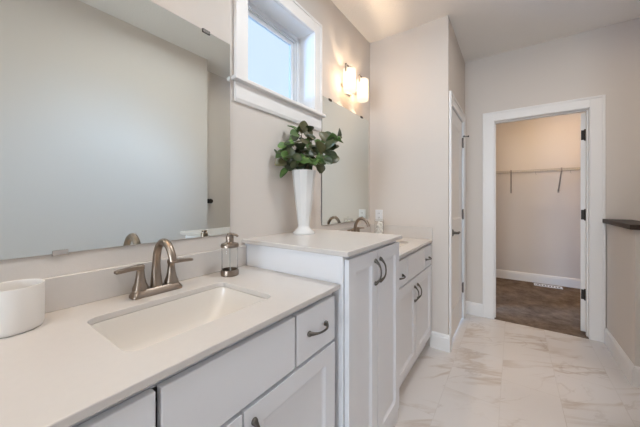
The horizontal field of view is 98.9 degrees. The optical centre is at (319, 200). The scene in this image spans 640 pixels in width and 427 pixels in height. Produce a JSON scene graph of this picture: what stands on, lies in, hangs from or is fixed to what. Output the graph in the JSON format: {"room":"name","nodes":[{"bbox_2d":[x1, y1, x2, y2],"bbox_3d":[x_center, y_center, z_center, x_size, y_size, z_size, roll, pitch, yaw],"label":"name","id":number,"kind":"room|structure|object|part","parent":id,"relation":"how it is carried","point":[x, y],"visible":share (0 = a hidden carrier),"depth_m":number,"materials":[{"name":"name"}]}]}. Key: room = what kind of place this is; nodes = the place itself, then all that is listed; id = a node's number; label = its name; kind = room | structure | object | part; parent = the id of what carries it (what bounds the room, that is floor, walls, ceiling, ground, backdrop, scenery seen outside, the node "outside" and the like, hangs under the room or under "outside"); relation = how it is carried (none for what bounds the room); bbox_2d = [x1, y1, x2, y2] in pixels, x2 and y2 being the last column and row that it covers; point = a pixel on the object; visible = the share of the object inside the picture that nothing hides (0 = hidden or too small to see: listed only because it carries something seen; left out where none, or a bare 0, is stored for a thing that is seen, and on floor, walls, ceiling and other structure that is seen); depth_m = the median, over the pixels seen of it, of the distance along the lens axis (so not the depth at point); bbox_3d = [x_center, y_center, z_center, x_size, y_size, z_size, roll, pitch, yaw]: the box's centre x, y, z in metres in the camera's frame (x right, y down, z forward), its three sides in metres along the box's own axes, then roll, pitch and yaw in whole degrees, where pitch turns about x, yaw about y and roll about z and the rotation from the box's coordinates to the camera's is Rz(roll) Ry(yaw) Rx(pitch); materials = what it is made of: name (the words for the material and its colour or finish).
{"room":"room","nodes":[
{"label":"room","id":0,"kind":"room"},
{"bbox_2d":[0,0,369,282],"bbox_3d":[-1.783,-0.141,-0.438,0.160,2.743,7.830,0,0,35],"label":"wall","id":1,"kind":"structure","parent":0,"point":[262,203],"depth_m":1.45,"materials":[{"name":"beige paint"}]},
{"bbox_2d":[0,0,229,259],"bbox_3d":[-0.805,-0.297,0.801,0.010,0.925,1.282,0,0,35],"label":"wall mirror","id":2,"kind":"object","parent":1,"relation":"attached to","point":[115,114],"visible":0.98,"depth_m":0.93,"materials":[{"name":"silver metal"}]},
{"bbox_2d":[42,245,245,312],"bbox_3d":[-0.649,0.277,1.015,0.018,0.100,0.932,0,0,35],"label":"backsplash","id":3,"kind":"structure","parent":1,"relation":"attached to","point":[74,289],"depth_m":0.93,"materials":[{"name":"white stone"}]},
{"bbox_2d":[231,0,325,131],"bbox_3d":[-0.262,-0.866,1.684,0.202,0.750,0.773,0,0,35],"label":"window","id":4,"kind":"structure","parent":1,"relation":"in","point":[287,20],"depth_m":1.74,"materials":[{"name":"white paint"}]},
{"bbox_3d":[-0.336,-0.881,1.734,0.017,0.457,0.491,0,0,35],"label":"sash","id":5,"kind":"part","parent":4,"relation":"part of","materials":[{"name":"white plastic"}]},
{"bbox_3d":[-0.328,-0.881,1.728,0.040,0.537,0.571,0,0,35],"label":"frame","id":6,"kind":"part","parent":4,"relation":"part of","materials":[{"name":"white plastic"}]},
{"bbox_3d":[-0.196,-0.599,1.637,0.041,0.019,0.773,0,0,35],"label":"sill","id":7,"kind":"part","parent":4,"relation":"part of","materials":[{"name":"white paint"}]},
{"bbox_2d":[321,96,368,224],"bbox_3d":[0.237,-0.291,2.279,0.010,0.937,0.772,0,0,35],"label":"wall mirror","id":8,"kind":"object","parent":1,"relation":"attached to","point":[344,183],"visible":0.99,"depth_m":2.24,"materials":[{"name":"silver mirror"}]},
{"bbox_2d":[338,224,370,232],"bbox_3d":[0.226,0.277,2.257,0.018,0.100,0.906,0,0,35],"label":"backsplash","id":9,"kind":"structure","parent":1,"relation":"attached to","point":[366,229],"depth_m":2.49,"materials":[{"name":"white stone"}]},
{"bbox_2d":[342,63,367,102],"bbox_3d":[0.276,-0.940,2.224,0.138,0.197,0.344,0,0,35],"label":"light","id":10,"kind":"object","parent":1,"relation":"attached to","point":[349,73],"visible":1,"depth_m":2.16,"materials":[{"name":"white glass"}]},
{"bbox_3d":[0.228,-0.927,2.121,0.097,0.172,0.097,0,0,35],"label":"lamp shade","id":11,"kind":"part","parent":10,"relation":"part of","materials":[{"name":"white glass"}]},
{"bbox_3d":[0.357,-0.927,2.304,0.097,0.172,0.097,0,0,35],"label":"lamp shade","id":12,"kind":"part","parent":10,"relation":"part of","materials":[{"name":"white glass"}]},
{"bbox_2d":[370,16,450,345],"bbox_3d":[0.792,-0.141,2.476,0.693,2.743,0.100,0,0,35],"label":"wall","id":13,"kind":"structure","parent":0,"point":[410,70],"depth_m":2.39,"materials":[{"name":"beige paint"}]},
{"bbox_2d":[375,210,382,220],"bbox_3d":[0.554,0.139,2.576,0.072,0.105,0.009,0,0,35],"label":"outlet plate","id":14,"kind":"object","parent":13,"relation":"attached to","point":[378,213],"visible":1,"depth_m":2.57,"materials":[{"name":"white plastic"}]},
{"bbox_2d":[430,331,449,352],"bbox_3d":[0.991,1.163,2.265,0.155,0.135,0.015,0,0,35],"label":"baseboard","id":15,"kind":"structure","parent":13,"relation":"attached to","point":[440,341],"depth_m":2.26,"materials":[{"name":"white paint"}]},
{"bbox_2d":[451,24,464,318],"bbox_3d":[1.305,-0.141,2.689,0.100,2.743,0.840,0,0,35],"label":"wall","id":16,"kind":"structure","parent":0,"point":[457,61],"depth_m":2.61,"materials":[{"name":"beige paint"}]},
{"bbox_2d":[449,91,468,349],"bbox_3d":[1.308,0.164,2.584,0.099,2.135,0.817,0,0,35],"label":"door","id":17,"kind":"structure","parent":16,"relation":"in","point":[457,130],"depth_m":2.62,"materials":[{"name":"white paint"}]},
{"bbox_2d":[331,0,639,62],"bbox_3d":[0.296,-1.562,-0.178,3.260,0.100,10.650,0,0,35],"label":"ceiling","id":18,"kind":"structure","parent":0,"point":[482,28],"depth_m":2.27,"materials":[{"name":"white paint"}]},
{"bbox_2d":[394,277,639,426],"bbox_3d":[0.296,1.279,-0.178,3.260,0.104,10.650,0,0,35],"label":"floor","id":19,"kind":"structure","parent":0,"point":[495,373],"depth_m":1.93,"materials":[{"name":"tile"}]},
{"bbox_2d":[70,293,334,426],"bbox_3d":[-0.412,0.789,0.844,0.596,0.884,0.901,0,0,35],"label":"vanity cabinet","id":20,"kind":"object","parent":19,"relation":"on","point":[281,374],"visible":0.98,"depth_m":0.74,"materials":[{"name":"paint"}]},
{"bbox_3d":[-0.390,0.447,0.435,0.020,0.163,0.234,0,0,35],"label":"drawer","id":21,"kind":"part","parent":20,"relation":"part of","materials":[{"name":"white paint"}]},
{"bbox_2d":[0,245,339,426],"bbox_3d":[-0.422,0.286,0.856,0.572,0.118,0.932,0,0,35],"label":"countertop","id":22,"kind":"structure","parent":20,"relation":"on","point":[62,371],"depth_m":0.65,"materials":[{"name":"white stone"}]},
{"bbox_2d":[0,279,44,337],"bbox_3d":[-0.781,0.271,0.695,0.120,0.112,0.120,0,0,35],"label":"ceramic bowl","id":23,"kind":"object","parent":22,"relation":"on","point":[22,302],"visible":1,"depth_m":0.68,"materials":[{"name":"white ceramic"}]},
{"bbox_2d":[114,238,192,299],"bbox_3d":[-0.543,0.229,0.952,0.152,0.197,0.256,0,0,35],"label":"bathroom faucet","id":24,"kind":"object","parent":22,"relation":"on","point":[140,289],"visible":1,"depth_m":0.96,"materials":[{"name":"silver metal"}]},
{"bbox_3d":[-0.632,0.227,0.910,0.025,0.016,0.088,0,0,29],"label":"lever","id":25,"kind":"part","parent":24,"relation":"part of","materials":[{"name":"silver metal"}]},
{"bbox_3d":[-0.616,0.261,0.939,0.049,0.087,0.048,0,0,35],"label":"handle","id":26,"kind":"part","parent":24,"relation":"part of","materials":[{"name":"silver metal"}]},
{"bbox_3d":[-0.582,0.315,0.979,0.054,0.023,0.166,0,0,35],"label":"plate","id":27,"kind":"part","parent":24,"relation":"part of","materials":[{"name":"silver metal"}]},
{"bbox_3d":[-0.542,0.219,0.951,0.148,0.178,0.041,0,0,35],"label":"spout","id":28,"kind":"part","parent":24,"relation":"part of","materials":[{"name":"silver metal"}]},
{"bbox_3d":[-0.556,0.261,1.024,0.049,0.087,0.048,0,0,35],"label":"handle","id":29,"kind":"part","parent":24,"relation":"part of","materials":[{"name":"silver metal"}]},
{"bbox_3d":[-0.534,0.227,1.049,0.025,0.016,0.088,0,0,41],"label":"lever","id":30,"kind":"part","parent":24,"relation":"part of","materials":[{"name":"silver metal"}]},
{"bbox_2d":[91,287,265,399],"bbox_3d":[-0.402,0.418,0.846,0.344,0.144,0.500,0,0,35],"label":"sink basin","id":31,"kind":"object","parent":22,"relation":"in","point":[143,328],"visible":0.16,"depth_m":0.93,"materials":[{"name":"ceramic"}]},
{"bbox_2d":[221,233,238,276],"bbox_3d":[-0.397,0.235,1.207,0.077,0.184,0.077,0,0,35],"label":"soap dispenser","id":32,"kind":"object","parent":22,"relation":"on","point":[230,271],"visible":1,"depth_m":1.19,"materials":[{"name":"silver metal"}]},
{"bbox_3d":[-0.331,0.830,0.518,0.020,0.579,0.438,0,0,35],"label":"door","id":33,"kind":"part","parent":20,"relation":"part of","materials":[{"name":"white paint"}]},
{"bbox_3d":[-0.161,0.631,0.714,0.035,0.117,0.020,0,0,35],"label":"handle","id":34,"kind":"part","parent":20,"relation":"part of","materials":[{"name":"grey metal"}]},
{"bbox_3d":[-0.076,0.830,0.880,0.020,0.579,0.433,0,0,35],"label":"door","id":35,"kind":"part","parent":20,"relation":"part of","materials":[{"name":"white paint"}]},
{"bbox_3d":[-0.016,0.447,0.965,0.020,0.163,0.224,0,0,35],"label":"drawer","id":36,"kind":"part","parent":20,"relation":"part of","materials":[{"name":"white paint"}]},
{"bbox_3d":[0.004,0.446,0.949,0.035,0.019,0.118,0,0,35],"label":"handle","id":37,"kind":"part","parent":20,"relation":"part of","materials":[{"name":"grey metal"}]},
{"bbox_2d":[242,229,401,426],"bbox_3d":[0.044,0.713,1.462,0.636,1.036,0.626,0,0,35],"label":"base cabinet","id":38,"kind":"object","parent":19,"relation":"on","point":[366,340],"depth_m":1.24,"materials":[{"name":"white paint"}]},
{"bbox_2d":[292,169,315,234],"bbox_3d":[-0.095,0.009,1.611,0.143,0.370,0.136,0,0,35],"label":"flower vase","id":39,"kind":"object","parent":38,"relation":"on","point":[303,179],"visible":1,"depth_m":1.57,"materials":[{"name":"white ceramic"}]},
{"bbox_2d":[274,121,342,177],"bbox_3d":[-0.063,-0.202,1.595,0.396,0.543,0.271,0,0,5],"label":"leafy branches","id":40,"kind":"object","parent":39,"relation":"in","point":[292,159],"visible":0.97,"depth_m":1.57,"materials":[{"name":"green plant"}]},
{"bbox_3d":[0.035,0.205,1.469,0.612,0.022,0.626,0,0,35],"label":"cabinet top","id":41,"kind":"part","parent":38,"relation":"part of","materials":[{"name":"white stone"}]},
{"bbox_3d":[0.184,0.696,1.184,0.020,0.927,0.274,0,0,35],"label":"door","id":42,"kind":"part","parent":38,"relation":"part of","materials":[{"name":"white paint"}]},
{"bbox_3d":[0.268,0.331,1.259,0.035,0.124,0.020,0,0,35],"label":"handle","id":43,"kind":"part","parent":38,"relation":"part of","materials":[{"name":"grey metal"}]},
{"bbox_3d":[0.301,0.331,1.306,0.035,0.124,0.020,0,0,35],"label":"handle","id":44,"kind":"part","parent":38,"relation":"part of","materials":[{"name":"grey metal"}]},
{"bbox_3d":[0.351,0.696,1.422,0.020,0.927,0.300,0,0,35],"label":"door","id":45,"kind":"part","parent":38,"relation":"part of","materials":[{"name":"white paint"}]},
{"bbox_3d":[0.267,1.200,1.307,0.016,0.059,0.586,0,0,35],"label":"rail","id":46,"kind":"part","parent":38,"relation":"part of","materials":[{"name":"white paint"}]},
{"bbox_2d":[399,244,431,387],"bbox_3d":[0.466,0.789,2.091,0.596,0.884,0.901,0,0,35],"label":"vanity cabinet","id":47,"kind":"object","parent":19,"relation":"on","point":[415,269],"visible":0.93,"depth_m":1.89,"materials":[{"name":"paint"}]},
{"bbox_2d":[338,224,432,258],"bbox_3d":[0.453,0.286,2.097,0.572,0.118,0.906,0,0,35],"label":"countertop","id":48,"kind":"structure","parent":47,"relation":"on","point":[415,238],"depth_m":2.34,"materials":[{"name":"white stone"}]},
{"bbox_2d":[347,217,369,231],"bbox_3d":[0.329,0.229,2.190,0.152,0.197,0.256,0,0,35],"label":"bathroom faucet","id":49,"kind":"object","parent":48,"relation":"on","point":[355,229],"visible":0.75,"depth_m":2.19,"materials":[{"name":"silver metal"}]},
{"bbox_3d":[0.331,0.219,2.189,0.148,0.178,0.041,0,0,35],"label":"spout","id":50,"kind":"part","parent":49,"relation":"part of","materials":[{"name":"silver metal"}]},
{"bbox_2d":[376,221,382,233],"bbox_3d":[0.521,0.238,2.410,0.085,0.178,0.085,0,0,35],"label":"glass jar","id":51,"kind":"object","parent":48,"relation":"on","point":[379,229],"visible":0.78,"depth_m":2.39,"materials":[{"name":"glass"}]},
{"bbox_3d":[0.489,0.447,1.682,0.020,0.163,0.234,0,0,35],"label":"drawer","id":52,"kind":"part","parent":47,"relation":"part of","materials":[{"name":"white paint"}]},
{"bbox_3d":[0.548,0.830,1.765,0.020,0.579,0.438,0,0,35],"label":"door","id":53,"kind":"part","parent":47,"relation":"part of","materials":[{"name":"white paint"}]},
{"bbox_3d":[0.668,0.646,1.890,0.035,0.117,0.020,0,0,35],"label":"handle","id":54,"kind":"part","parent":47,"relation":"part of","materials":[{"name":"grey metal"}]},
{"bbox_3d":[0.803,0.830,2.127,0.020,0.579,0.433,0,0,35],"label":"door","id":55,"kind":"part","parent":47,"relation":"part of","materials":[{"name":"white paint"}]},
{"bbox_3d":[0.863,0.447,2.212,0.020,0.163,0.224,0,0,35],"label":"drawer","id":56,"kind":"part","parent":47,"relation":"part of","materials":[{"name":"white paint"}]},
{"bbox_2d":[534,283,562,288],"bbox_3d":[3.262,1.223,3.922,0.315,0.008,0.110,0,0,35],"label":"floor vent","id":57,"kind":"object","parent":19,"relation":"in","point":[535,284],"visible":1,"depth_m":3.91,"materials":[{"name":"white plastic"}]},
{"bbox_2d":[496,112,584,278],"bbox_3d":[3.351,-0.141,4.104,2.600,2.743,0.130,0,0,35],"label":"wall","id":58,"kind":"structure","parent":0,"point":[538,227],"depth_m":4.08,"materials":[{"name":"beige paint"}]},
{"bbox_2d":[496,269,580,288],"bbox_3d":[3.309,1.163,4.045,2.400,0.135,0.015,0,0,35],"label":"baseboard","id":59,"kind":"structure","parent":58,"relation":"attached to","point":[514,275],"depth_m":4.07,"materials":[{"name":"white paint"}]},
{"bbox_2d":[496,167,580,192],"bbox_3d":[3.217,-0.280,3.914,2.390,0.332,0.334,0,0,35],"label":"wire shelf","id":60,"kind":"object","parent":58,"relation":"attached to","point":[561,169],"visible":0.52,"depth_m":3.92,"materials":[{"name":"white metal"}]},
{"bbox_2d":[465,18,639,303],"bbox_3d":[2.564,-0.141,2.386,2.507,2.743,0.115,0,0,35],"label":"wall","id":61,"kind":"structure","parent":0,"point":[603,60],"depth_m":2.50,"materials":[{"name":"beige paint"}]},
{"bbox_2d":[466,301,482,316],"bbox_3d":[1.652,1.163,2.949,0.168,0.135,0.015,0,0,35],"label":"baseboard","id":62,"kind":"structure","parent":61,"relation":"attached to","point":[472,308],"depth_m":2.94,"materials":[{"name":"white paint"}]},
{"bbox_2d":[483,94,605,342],"bbox_3d":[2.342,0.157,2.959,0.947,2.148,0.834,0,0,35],"label":"door frame","id":63,"kind":"structure","parent":61,"relation":"in","point":[593,121],"depth_m":2.52,"materials":[{"name":"white paint"}]},
{"bbox_2d":[604,224,639,386],"bbox_3d":[2.323,0.712,2.060,0.135,1.038,0.695,0,0,35],"label":"wall","id":64,"kind":"structure","parent":0,"point":[622,244],"depth_m":1.99,"materials":[{"name":"beige paint"}]},
{"bbox_2d":[602,219,639,229],"bbox_3d":[2.319,0.175,2.042,0.176,0.034,0.690,0,0,35],"label":"wooden ledge","id":65,"kind":"object","parent":64,"relation":"on","point":[628,224],"visible":1,"depth_m":1.99,"materials":[{"name":"brown wood"}]},
{"bbox_2d":[635,366,639,387],"bbox_3d":[2.134,1.163,1.778,0.120,0.135,0.015,0,0,35],"label":"baseboard","id":66,"kind":"structure","parent":64,"relation":"attached to","point":[637,367],"depth_m":1.80,"materials":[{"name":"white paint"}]}
]}

